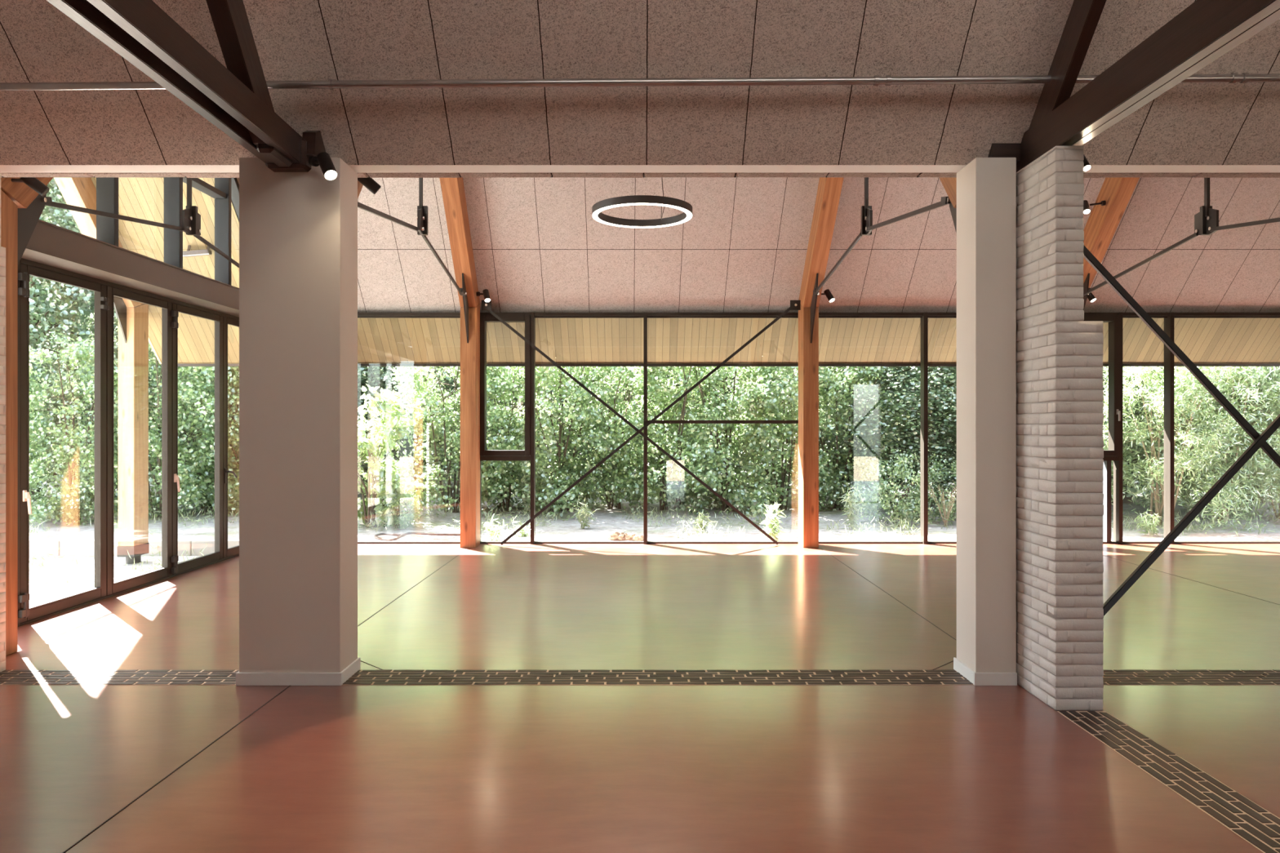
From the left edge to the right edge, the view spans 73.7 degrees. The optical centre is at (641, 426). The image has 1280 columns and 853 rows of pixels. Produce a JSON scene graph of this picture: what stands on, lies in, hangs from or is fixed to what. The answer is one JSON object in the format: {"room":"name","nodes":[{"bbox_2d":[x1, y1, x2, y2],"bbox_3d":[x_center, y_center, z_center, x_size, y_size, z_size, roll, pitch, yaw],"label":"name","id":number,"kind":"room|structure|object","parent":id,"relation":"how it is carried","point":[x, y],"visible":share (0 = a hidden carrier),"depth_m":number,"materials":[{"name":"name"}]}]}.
{"room":"empty event hall","nodes":[
{"label":"empty event hall","id":0,"kind":"room"},
{"bbox_2d":[0,543,1279,852],"bbox_3d":[2.270,1.749,5.110,14.660,0.302,13.420,0,0,0],"label":"floor","id":1,"kind":"structure","parent":0,"point":[84,768],"depth_m":4.74,"materials":[{"name":"red concrete"}]},
{"bbox_2d":[0,173,5,672],"bbox_3d":[-4.384,-0.029,5.443,0.440,3.264,0.324,0,0,0],"label":"brick pier","id":2,"kind":"object","parent":1,"relation":"on","point":[2,250],"visible":1,"depth_m":5.58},
{"bbox_2d":[0,177,239,656],"bbox_3d":[-4.580,-1.577,8.700,0.190,6.353,5.790,0,0,-1],"label":"frame","id":3,"kind":"object","parent":1,"relation":"on","point":[22,206],"visible":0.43,"depth_m":6.03,"materials":[{"name":"orange wood"}]},
{"bbox_2d":[10,177,49,195],"bbox_3d":[-4.357,-1.726,6.050,0.271,0.157,0.080,0,0,-27],"label":"spotlight","id":4,"kind":"object","parent":3,"relation":"attached to","point":[33,183],"visible":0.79,"depth_m":6.05,"materials":[{"name":"black metal"}]},
{"bbox_2d":[21,219,239,316],"bbox_3d":[-4.824,-1.480,8.690,0.312,0.254,5.820,0,0,0],"label":"steel beam","id":5,"kind":"structure","parent":3,"relation":"attached to","point":[50,244],"depth_m":7.78,"materials":[{"name":"grey metal"}]},
{"bbox_2d":[96,177,239,284],"bbox_3d":[-4.935,-3.161,8.700,0.170,3.140,5.800,0,0,0],"label":"window","id":6,"kind":"structure","parent":5,"relation":"on","point":[224,189],"depth_m":8.97,"materials":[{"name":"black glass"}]},
{"bbox_2d":[17,257,239,626],"bbox_3d":[-4.975,0.120,9.165,0.160,2.960,4.770,0,0,0],"label":"door","id":7,"kind":"structure","parent":1,"relation":"on","point":[105,587],"depth_m":7.99,"materials":[{"name":"brown metal"}]},
{"bbox_2d":[235,157,360,685],"bbox_3d":[-2.175,-0.033,5.445,0.653,3.266,0.358,0,0,0],"label":"pillar","id":8,"kind":"structure","parent":1,"relation":"on","point":[298,231],"depth_m":5.28,"materials":[{"name":"white paint"}]},
{"bbox_2d":[357,312,460,543],"bbox_3d":[-3.670,0.024,11.675,2.620,3.153,0.150,0,0,0],"label":"window","id":9,"kind":"structure","parent":1,"relation":"on","point":[360,315],"depth_m":11.65,"materials":[{"name":"brown metal"}]},
{"bbox_2d":[357,177,479,547],"bbox_3d":[-2.227,-1.577,8.700,0.206,6.353,5.790,0,0,-1],"label":"frame","id":10,"kind":"object","parent":1,"relation":"on","point":[452,188],"visible":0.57,"depth_m":11.25,"materials":[{"name":"orange wood"}]},
{"bbox_2d":[357,177,381,194],"bbox_3d":[-2.007,-1.718,5.972,0.359,0.157,0.092,0,0,-19],"label":"spotlight","id":11,"kind":"object","parent":10,"relation":"attached to","point":[369,183],"visible":0.51,"depth_m":5.98,"materials":[{"name":"black metal"}]},
{"bbox_2d":[475,288,490,302],"bbox_3d":[-2.074,-1.725,11.272,0.248,0.176,0.106,0,0,40],"label":"spotlight","id":12,"kind":"object","parent":10,"relation":"attached to","point":[486,293],"visible":1,"depth_m":11.22,"materials":[{"name":"black metal"}]},
{"bbox_2d":[480,312,798,544],"bbox_3d":[-0.050,0.024,11.637,4.620,3.153,0.225,0,0,0],"label":"window","id":13,"kind":"structure","parent":1,"relation":"on","point":[529,318],"depth_m":11.62,"materials":[{"name":"brown metal"}]},
{"bbox_2d":[0,669,1279,684],"bbox_3d":[2.717,1.607,5.440,13.765,0.026,0.320,0,0,0],"label":"floor strip","id":14,"kind":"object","parent":1,"relation":"on","point":[389,677],"depth_m":5.39,"materials":[{"name":"brick"}]},
{"bbox_2d":[798,177,956,547],"bbox_3d":[2.298,-1.577,8.700,0.203,6.353,5.790,0,0,-1],"label":"frame","id":15,"kind":"object","parent":1,"relation":"on","point":[829,188],"visible":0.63,"depth_m":11.25,"materials":[{"name":"orange wood"}]},
{"bbox_2d":[481,300,800,545],"bbox_3d":[0.000,-0.053,11.450,4.279,3.283,0.065,0,0,0],"label":"brace","id":16,"kind":"object","parent":15,"relation":"attached to","point":[794,304],"visible":0.99,"depth_m":11.44,"materials":[{"name":"black metal"}]},
{"bbox_2d":[821,288,834,302],"bbox_3d":[2.442,-1.724,11.264,0.243,0.175,0.087,0,0,41],"label":"spotlight","id":17,"kind":"object","parent":15,"relation":"attached to","point":[827,292],"visible":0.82,"depth_m":11.21,"materials":[{"name":"black metal"}]},
{"bbox_2d":[818,312,956,544],"bbox_3d":[3.980,0.024,11.675,3.440,3.153,0.150,0,0,0],"label":"window","id":18,"kind":"structure","parent":1,"relation":"on","point":[923,317],"depth_m":11.65,"materials":[{"name":"brown metal"}]},
{"bbox_2d":[953,157,1017,685],"bbox_3d":[2.190,-0.033,5.445,0.264,3.266,0.358,0,0,0],"label":"pillar","id":19,"kind":"structure","parent":1,"relation":"on","point":[986,187],"depth_m":5.28,"materials":[{"name":"white paint"}]},
{"bbox_2d":[1016,145,1103,711],"bbox_3d":[2.467,0.010,5.200,0.278,3.184,0.808,0,0,0],"label":"brick pier","id":20,"kind":"object","parent":1,"relation":"on","point":[1060,393],"visible":0.86,"depth_m":4.80,"materials":[{"name":"white brick"}]},
{"bbox_2d":[987,0,1279,172],"bbox_3d":[2.357,-3.024,2.230,0.315,2.848,6.460,0,0,0],"label":"roof truss","id":21,"kind":"object","parent":20,"relation":"on","point":[1206,30],"visible":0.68,"depth_m":4.26,"materials":[{"name":"brown metal"}]},
{"bbox_2d":[1083,154,1090,170],"bbox_3d":[2.583,-1.610,5.070,0.164,0.204,0.070,0,0,40],"label":"spotlight","id":22,"kind":"object","parent":21,"relation":"attached to","point":[1086,165],"visible":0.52,"depth_m":5.01,"materials":[{"name":"black metal"}]},
{"bbox_2d":[1057,711,1279,852],"bbox_3d":[2.470,1.607,1.695,0.270,0.026,6.190,0,0,0],"label":"floor strip","id":23,"kind":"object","parent":1,"relation":"on","point":[1250,821],"depth_m":3.84,"materials":[{"name":"brick"}]},
{"bbox_2d":[1083,312,1279,544],"bbox_3d":[7.650,0.024,11.648,3.900,3.153,0.245,0,0,0],"label":"window","id":24,"kind":"structure","parent":1,"relation":"on","point":[1114,453],"depth_m":11.62,"materials":[{"name":"brown metal"}]},
{"bbox_2d":[1083,177,1279,310],"bbox_3d":[5.760,-1.577,8.700,0.200,6.353,5.790,0,0,-1],"label":"frame","id":25,"kind":"object","parent":1,"relation":"on","point":[1103,221],"visible":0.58,"depth_m":10.24,"materials":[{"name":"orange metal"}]},
{"bbox_2d":[1087,292,1096,302],"bbox_3d":[5.883,-1.724,11.258,0.077,0.175,0.219,0,0,-42],"label":"spotlight","id":26,"kind":"object","parent":25,"relation":"attached to","point":[1091,297],"visible":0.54,"depth_m":11.19,"materials":[{"name":"black metal"}]},
{"bbox_2d":[1083,200,1106,213],"bbox_3d":[5.458,-2.649,10.294,0.285,0.175,0.151,0,0,0],"label":"spotlight","id":27,"kind":"object","parent":25,"relation":"attached to","point":[1086,210],"visible":0.88,"depth_m":10.27,"materials":[{"name":"black metal"}]},
{"bbox_2d":[1083,245,1279,616],"bbox_3d":[4.055,-0.071,5.970,3.430,3.379,0.083,0,0,0],"label":"brace","id":28,"kind":"object","parent":25,"relation":"attached to","point":[1260,441],"visible":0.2,"depth_m":5.97,"materials":[{"name":"black metal"}]},
{"bbox_2d":[0,0,1279,164],"bbox_3d":[2.650,-3.501,2.000,13.900,3.662,6.900,0,0,0],"label":"ceiling","id":29,"kind":"structure","parent":0,"point":[1189,123],"depth_m":5.13,"materials":[{"name":"brown wood"}]},
{"bbox_2d":[46,0,325,172],"bbox_3d":[-2.104,-3.090,2.209,0.302,3.050,6.421,0,0,-1],"label":"roof truss","id":30,"kind":"object","parent":29,"relation":"attached to","point":[236,99],"visible":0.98,"depth_m":4.22,"materials":[{"name":"brown metal"}]},
{"bbox_2d":[308,151,337,180],"bbox_3d":[-1.909,-1.558,5.126,0.251,0.178,0.077,0,0,44],"label":"spotlight","id":31,"kind":"object","parent":30,"relation":"attached to","point":[323,159],"visible":1,"depth_m":5.07,"materials":[{"name":"black metal"}]},
{"bbox_2d":[0,72,1279,90],"bbox_3d":[0.070,-2.027,5.015,9.567,0.129,0.087,0,0,0],"label":"conduit pipe","id":32,"kind":"object","parent":29,"relation":"attached to","point":[1233,77],"visible":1,"depth_m":4.98,"materials":[{"name":"metal"}]},
{"bbox_2d":[2,175,1279,312],"bbox_3d":[2.300,-3.171,8.720,14.600,3.211,6.000,0,0,0],"label":"ceiling","id":33,"kind":"structure","parent":0,"point":[538,245],"depth_m":11.03,"materials":[{"name":"brown wood"}]},
{"bbox_2d":[591,178,692,227],"bbox_3d":[0.012,-3.387,8.700,1.024,2.699,1.024,0,0,0],"label":"pendant","id":34,"kind":"object","parent":33,"relation":"hanging from","point":[602,205],"visible":0.98,"depth_m":8.48,"materials":[{"name":"black metal"}]},
{"bbox_2d":[592,203,692,227],"bbox_3d":[0.012,-2.144,8.700,1.014,0.004,1.014,0,0,0],"label":"diffuser","id":35,"kind":"object","parent":34,"relation":"attached to","point":[688,211],"depth_m":8.82,"materials":[{"name":"white plastic"}]},
{"bbox_2d":[90,177,1279,366],"bbox_3d":[1.520,-3.231,5.270,16.960,4.724,14.340,0,0,0],"label":"roof","id":36,"kind":"structure","parent":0,"point":[381,342],"depth_m":12.02,"materials":[{"name":"wood"}]},
{"bbox_2d":[182,244,212,257],"bbox_3d":[-5.699,-2.256,10.950,0.338,0.156,0.100,0,0,0],"label":"patio heater","id":37,"kind":"object","parent":36,"relation":"hanging from","point":[188,253],"visible":0.85,"depth_m":10.91,"materials":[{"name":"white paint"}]},
{"bbox_3d":[2.325,-1.930,5.605,14.550,0.440,0.270,0,0,0],"label":"wall","id":38,"kind":"structure","parent":0,"visible":0},
{"bbox_2d":[0,172,1279,177],"bbox_3d":[2.357,-1.734,5.669,14.489,0.138,0.118,0,0,0],"label":"trim","id":39,"kind":"structure","parent":38,"relation":"attached to","point":[189,175],"depth_m":5.65,"materials":[{"name":"brown wood"}]},
{"bbox_2d":[0,164,1279,172],"bbox_3d":[2.650,-1.685,5.531,13.900,0.030,0.162,0,0,0],"label":"ceiling beam","id":40,"kind":"structure","parent":38,"relation":"attached to","point":[3,168],"depth_m":5.52,"materials":[{"name":"white paint"}]},
{"label":"outside","id":41,"kind":"structure","parent":0,"visible":0},
{"bbox_2d":[29,463,1279,596],"bbox_3d":[0.970,1.705,22.500,49.940,0.377,43.000,0,0,0],"label":"ground","id":42,"kind":"structure","parent":41,"point":[611,520],"depth_m":13.98,"materials":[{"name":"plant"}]},
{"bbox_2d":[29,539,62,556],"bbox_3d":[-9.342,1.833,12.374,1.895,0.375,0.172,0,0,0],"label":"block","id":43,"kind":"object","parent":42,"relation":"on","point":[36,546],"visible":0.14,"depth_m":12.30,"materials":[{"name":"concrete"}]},
{"bbox_2d":[29,359,66,502],"bbox_3d":[-11.737,0.150,15.954,2.207,3.179,2.156,0,0,-42],"label":"leafy shrub","id":44,"kind":"object","parent":42,"relation":"on","point":[49,437],"visible":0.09,"depth_m":15.90,"materials":[{"name":"green plant"}]},
{"bbox_2d":[29,587,94,607],"bbox_3d":[-6.125,1.887,9.100,1.550,0.145,1.000,0,0,0],"label":"paving slab","id":45,"kind":"object","parent":42,"relation":"on","point":[38,596],"visible":0.03,"depth_m":9.25,"materials":[{"name":"concrete"}]},
{"bbox_2d":[29,177,159,500],"bbox_3d":[-12.731,-3.243,17.913,7.052,9.868,6.867,0,0,-18],"label":"broadleaf tree","id":46,"kind":"object","parent":42,"relation":"on","point":[61,216],"visible":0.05,"depth_m":16.77,"materials":[{"name":"green plant"}]},
{"bbox_2d":[29,326,160,526],"bbox_3d":[-9.897,0.099,14.679,2.698,3.668,2.510,0,0,2],"label":"leafy shrub","id":47,"kind":"object","parent":42,"relation":"on","point":[74,436],"visible":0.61,"depth_m":14.31,"materials":[{"name":"green plant"}]},
{"bbox_2d":[53,177,149,564],"bbox_3d":[-6.735,-1.415,8.700,0.220,6.630,5.796,0,0,-1],"label":"frame","id":48,"kind":"object","parent":42,"relation":"on","point":[132,316],"visible":0.59,"depth_m":11.25,"materials":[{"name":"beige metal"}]},
{"bbox_2d":[29,556,199,582],"bbox_3d":[-6.850,1.893,11.100,1.300,0.135,1.800,0,0,0],"label":"paving slab","id":49,"kind":"object","parent":42,"relation":"on","point":[119,574],"visible":0.24,"depth_m":10.78,"materials":[{"name":"concrete"}]},
{"bbox_2d":[59,539,194,556],"bbox_3d":[-7.440,1.833,12.374,1.890,0.375,0.172,0,0,0],"label":"block","id":50,"kind":"object","parent":42,"relation":"on","point":[68,547],"visible":0.22,"depth_m":12.30,"materials":[{"name":"concrete"}]},
{"bbox_2d":[29,180,235,497],"bbox_3d":[-11.116,-3.212,18.767,6.920,9.863,6.898,0,0,-3],"label":"broadleaf tree","id":51,"kind":"object","parent":42,"relation":"on","point":[33,329],"visible":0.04,"depth_m":16.61,"materials":[{"name":"green plant"}]},
{"bbox_2d":[64,342,239,518],"bbox_3d":[-8.489,-0.097,15.139,2.553,3.826,2.933,0,0,29],"label":"leafy shrub","id":52,"kind":"object","parent":42,"relation":"on","point":[184,397],"visible":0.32,"depth_m":14.78,"materials":[{"name":"green plant"}]},
{"bbox_2d":[148,360,239,519],"bbox_3d":[-7.843,-0.187,15.431,2.696,3.974,2.758,0,0,25],"label":"leafy shrub","id":53,"kind":"object","parent":42,"relation":"on","point":[183,448],"visible":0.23,"depth_m":14.98,"materials":[{"name":"green plant"}]},
{"bbox_2d":[183,366,239,516],"bbox_3d":[-7.040,-0.103,16.117,2.728,3.987,2.932,0,0,37],"label":"leafy shrub","id":54,"kind":"object","parent":42,"relation":"on","point":[230,499],"visible":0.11,"depth_m":15.35,"materials":[{"name":"green plant"}]},
{"bbox_2d":[191,539,239,555],"bbox_3d":[-5.718,1.833,12.374,1.535,0.375,0.172,0,0,0],"label":"block","id":55,"kind":"object","parent":42,"relation":"on","point":[197,544],"visible":0.11,"depth_m":12.30,"materials":[{"name":"concrete"}]},
{"bbox_2d":[67,317,368,483],"bbox_3d":[-9.494,-0.976,19.357,6.242,5.203,6.411,0,0,11],"label":"broadleaf tree","id":56,"kind":"object","parent":42,"relation":"on","point":[149,475],"visible":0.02,"depth_m":17.96,"materials":[{"name":"green plant"}]},
{"bbox_2d":[184,366,418,484],"bbox_3d":[-8.232,-1.199,20.430,6.898,5.721,6.920,0,0,-31],"label":"broadleaf tree","id":57,"kind":"object","parent":42,"relation":"on","point":[384,368],"visible":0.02,"depth_m":19.34,"materials":[{"name":"green plant"}]},
{"bbox_2d":[238,366,510,493],"bbox_3d":[-6.041,-1.242,19.633,7.052,5.723,6.867,0,0,44],"label":"broadleaf tree","id":58,"kind":"object","parent":42,"relation":"on","point":[375,372],"visible":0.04,"depth_m":18.72,"materials":[{"name":"green plant"}]},
{"bbox_2d":[357,383,429,528],"bbox_3d":[-4.384,0.510,14.099,1.749,2.406,1.944,0,0,-29],"label":"leafy shrub","id":59,"kind":"object","parent":42,"relation":"on","point":[367,448],"visible":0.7,"depth_m":13.86,"materials":[{"name":"green plant"}]},
{"bbox_2d":[370,490,426,530],"bbox_3d":[-3.923,1.392,13.849,0.859,0.795,0.783,0,0,-30],"label":"bush","id":60,"kind":"object","parent":42,"relation":"on","point":[400,521],"visible":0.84,"depth_m":13.77,"materials":[{"name":"green plant"}]},
{"bbox_2d":[374,532,460,541],"bbox_3d":[-3.449,1.653,13.044,1.209,0.051,0.756,0,0,-33],"label":"hose","id":61,"kind":"object","parent":42,"relation":"on","point":[398,535],"visible":0.96,"depth_m":13.00,"materials":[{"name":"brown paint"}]},
{"bbox_2d":[382,366,520,516],"bbox_3d":[-3.477,-0.167,15.731,2.605,3.904,2.993,0,0,15],"label":"leafy shrub","id":62,"kind":"object","parent":42,"relation":"on","point":[414,383],"visible":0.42,"depth_m":15.35,"materials":[{"name":"green plant"}]},
{"bbox_2d":[357,366,619,493],"bbox_3d":[-3.451,-1.075,20.108,6.584,5.461,6.605,0,0,28],"label":"broadleaf tree","id":63,"kind":"object","parent":42,"relation":"on","point":[407,443],"visible":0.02,"depth_m":18.96,"materials":[{"name":"green plant"}]},
{"bbox_2d":[483,514,506,540],"bbox_3d":[-2.190,1.522,12.635,0.349,0.480,0.336,0,0,-38],"label":"weed","id":64,"kind":"object","parent":42,"relation":"on","point":[487,530],"visible":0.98,"depth_m":12.61,"materials":[{"name":"green plant"}]},
{"bbox_2d":[433,366,572,513],"bbox_3d":[-2.432,-0.205,15.758,2.696,3.974,2.759,0,0,12],"label":"leafy shrub","id":65,"kind":"object","parent":42,"relation":"on","point":[511,464],"visible":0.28,"depth_m":15.39,"materials":[{"name":"green plant"}]},
{"bbox_2d":[510,522,536,537],"bbox_3d":[-1.816,1.614,12.998,0.421,0.308,0.368,0,0,0],"label":"weed","id":66,"kind":"object","parent":42,"relation":"on","point":[522,531],"visible":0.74,"depth_m":13.01,"materials":[{"name":"green plant"}]},
{"bbox_2d":[486,366,642,520],"bbox_3d":[-1.331,-0.178,15.965,2.865,4.186,3.079,0,0,23],"label":"leafy shrub","id":67,"kind":"object","parent":42,"relation":"on","point":[580,396],"visible":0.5,"depth_m":15.32,"materials":[{"name":"green plant"}]},
{"bbox_2d":[572,497,599,528],"bbox_3d":[-0.894,1.427,13.816,0.469,0.586,0.345,0,0,26],"label":"weed","id":68,"kind":"object","parent":42,"relation":"on","point":[583,513],"visible":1,"depth_m":13.85,"materials":[{"name":"green plant"}]},
{"bbox_2d":[606,529,625,540],"bbox_3d":[-0.364,1.634,12.691,0.306,0.174,0.222,0,0,0],"label":"clod","id":69,"kind":"object","parent":42,"relation":"on","point":[617,535],"visible":0.91,"depth_m":12.63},
{"bbox_2d":[506,367,733,491],"bbox_3d":[-0.734,-1.105,20.627,6.732,5.463,6.555,0,0,43],"label":"broadleaf tree","id":70,"kind":"object","parent":42,"relation":"on","point":[551,399],"visible":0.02,"depth_m":19.34,"materials":[{"name":"green plant"}]},
{"bbox_2d":[545,366,698,511],"bbox_3d":[-0.441,-0.272,16.119,2.735,4.100,3.143,0,0,-40],"label":"leafy shrub","id":71,"kind":"object","parent":42,"relation":"on","point":[615,490],"visible":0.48,"depth_m":15.51,"materials":[{"name":"green plant"}]},
{"bbox_2d":[623,533,635,540],"bbox_3d":[-0.169,1.651,12.695,0.244,0.141,0.164,0,0,0],"label":"clod","id":72,"kind":"object","parent":42,"relation":"on","point":[628,536],"visible":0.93,"depth_m":12.64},
{"bbox_2d":[631,534,643,541],"bbox_3d":[-0.023,1.662,12.639,0.201,0.109,0.145,0,0,16],"label":"clod","id":73,"kind":"object","parent":42,"relation":"on","point":[640,538],"visible":0.81,"depth_m":12.59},
{"bbox_2d":[29,188,1263,482],"bbox_3d":[0.969,-3.948,26.498,54.775,17.674,10.967,0,0,0],"label":"treeline","id":74,"kind":"object","parent":42,"relation":"on","point":[76,226],"visible":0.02,"depth_m":25.01,"materials":[{"name":"green plant"}]},
{"bbox_2d":[577,366,746,515],"bbox_3d":[0.376,-0.294,15.869,2.830,4.172,2.896,0,0,-44],"label":"leafy shrub","id":75,"kind":"object","parent":42,"relation":"on","point":[661,489],"visible":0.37,"depth_m":15.46,"materials":[{"name":"green plant"}]},
{"bbox_2d":[693,510,716,532],"bbox_3d":[0.984,1.514,13.398,0.398,0.422,0.336,0,0,0],"label":"weed","id":76,"kind":"object","parent":42,"relation":"on","point":[699,520],"visible":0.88,"depth_m":13.37,"materials":[{"name":"green plant"}]},
{"bbox_2d":[647,366,798,523],"bbox_3d":[1.627,-0.170,15.575,2.865,4.186,3.079,0,0,-32],"label":"leafy shrub","id":77,"kind":"object","parent":42,"relation":"on","point":[737,497],"visible":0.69,"depth_m":15.23,"materials":[{"name":"green plant"}]},
{"bbox_2d":[614,366,844,488],"bbox_3d":[1.936,-1.207,20.128,6.898,5.721,6.920,0,0,-32],"label":"broadleaf tree","id":78,"kind":"object","parent":42,"relation":"on","point":[740,467],"visible":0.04,"depth_m":19.20,"materials":[{"name":"green plant"}]},
{"bbox_2d":[760,502,787,541],"bbox_3d":[1.921,1.470,12.567,0.518,0.728,0.422,0,0,-43],"label":"weed","id":79,"kind":"object","parent":42,"relation":"on","point":[770,521],"visible":0.92,"depth_m":12.54,"materials":[{"name":"green plant"}]},
{"bbox_2d":[710,366,860,511],"bbox_3d":[2.558,-0.190,15.949,2.993,3.904,2.605,0,0,-6],"label":"leafy shrub","id":80,"kind":"object","parent":42,"relation":"on","point":[778,462],"visible":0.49,"depth_m":15.45,"materials":[{"name":"green plant"}]},
{"bbox_2d":[782,366,911,511],"bbox_3d":[3.853,-0.216,16.275,2.758,3.974,2.696,0,0,-9],"label":"leafy shrub","id":81,"kind":"object","parent":42,"relation":"on","point":[850,375],"visible":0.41,"depth_m":15.54,"materials":[{"name":"green plant"}]},
{"bbox_2d":[740,366,956,510],"bbox_3d":[4.865,-0.841,17.343,5.976,4.940,5.957,0,0,0],"label":"bush","id":82,"kind":"object","parent":42,"relation":"on","point":[876,427],"visible":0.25,"depth_m":15.66,"materials":[{"name":"green plant"}]},
{"bbox_2d":[838,484,866,528],"bbox_3d":[3.391,1.299,13.803,0.449,0.815,0.464,0,0,-32],"label":"weed","id":83,"kind":"object","parent":42,"relation":"on","point":[850,504],"visible":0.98,"depth_m":13.76,"materials":[{"name":"green plant"}]},
{"bbox_2d":[819,366,956,502],"bbox_3d":[6.078,-0.966,17.563,6.242,5.203,6.411,0,0,14],"label":"broadleaf tree","id":84,"kind":"object","parent":42,"relation":"on","point":[950,371],"visible":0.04,"depth_m":16.36,"materials":[{"name":"green plant"}]},
{"bbox_2d":[840,444,939,526],"bbox_3d":[4.257,1.094,14.568,1.566,1.590,1.719,0,0,0],"label":"bush","id":85,"kind":"object","parent":42,"relation":"on","point":[873,505],"visible":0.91,"depth_m":14.37,"materials":[{"name":"green plant"}]},
{"bbox_2d":[904,450,956,524],"bbox_3d":[5.321,1.135,14.677,1.547,1.431,1.410,0,0,27],"label":"bush","id":86,"kind":"object","parent":42,"relation":"on","point":[932,472],"visible":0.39,"depth_m":14.72,"materials":[{"name":"green plant"}]},
{"bbox_2d":[928,482,956,527],"bbox_3d":[4.952,1.277,14.188,0.580,0.802,0.478,0,0,24],"label":"weed","id":87,"kind":"object","parent":42,"relation":"on","point":[944,522],"visible":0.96,"depth_m":14.15,"materials":[{"name":"green plant"}]},
{"bbox_2d":[893,366,1159,490],"bbox_3d":[8.271,-0.960,18.110,6.270,5.201,6.290,0,0,29],"label":"broadleaf tree","id":88,"kind":"object","parent":42,"relation":"on","point":[1135,414],"visible":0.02,"depth_m":17.18,"materials":[{"name":"green plant"}]},
{"bbox_2d":[1134,510,1162,536],"bbox_3d":[7.715,1.502,13.006,0.401,0.485,0.400,0,0,-35],"label":"weed","id":89,"kind":"object","parent":42,"relation":"on","point":[1149,529],"visible":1,"depth_m":12.96,"materials":[{"name":"green plant"}]},
{"bbox_2d":[1102,366,1275,536],"bbox_3d":[8.511,0.025,14.096,3.018,3.642,2.927,0,0,27],"label":"shrub","id":90,"kind":"object","parent":42,"relation":"on","point":[1188,385],"visible":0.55,"depth_m":13.66,"materials":[{"name":"green plant"}]},
{"bbox_2d":[1102,366,1278,505],"bbox_3d":[9.651,-1.288,17.306,6.571,5.852,6.638,0,0,36],"label":"maple tree","id":91,"kind":"object","parent":42,"relation":"on","point":[1127,497],"visible":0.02,"depth_m":16.08,"materials":[{"name":"green plant"}]},
{"bbox_2d":[1103,366,1279,502],"bbox_3d":[12.755,-1.291,17.561,6.638,5.852,6.571,0,0,-5],"label":"maple tree","id":92,"kind":"object","parent":42,"relation":"on","point":[1252,500],"visible":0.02,"depth_m":17.45,"materials":[{"name":"green plant"}]},
{"bbox_2d":[1128,366,1279,533],"bbox_3d":[10.122,-0.006,14.543,2.927,3.642,3.018,0,0,2],"label":"shrub","id":93,"kind":"object","parent":42,"relation":"on","point":[1271,375],"visible":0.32,"depth_m":14.00,"materials":[{"name":"green plant"}]},
{"bbox_2d":[1209,371,1279,523],"bbox_3d":[11.239,0.312,15.021,2.415,2.913,2.342,0,0,-17],"label":"shrub","id":94,"kind":"object","parent":42,"relation":"on","point":[1267,400],"visible":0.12,"depth_m":14.76,"materials":[{"name":"green plant"}]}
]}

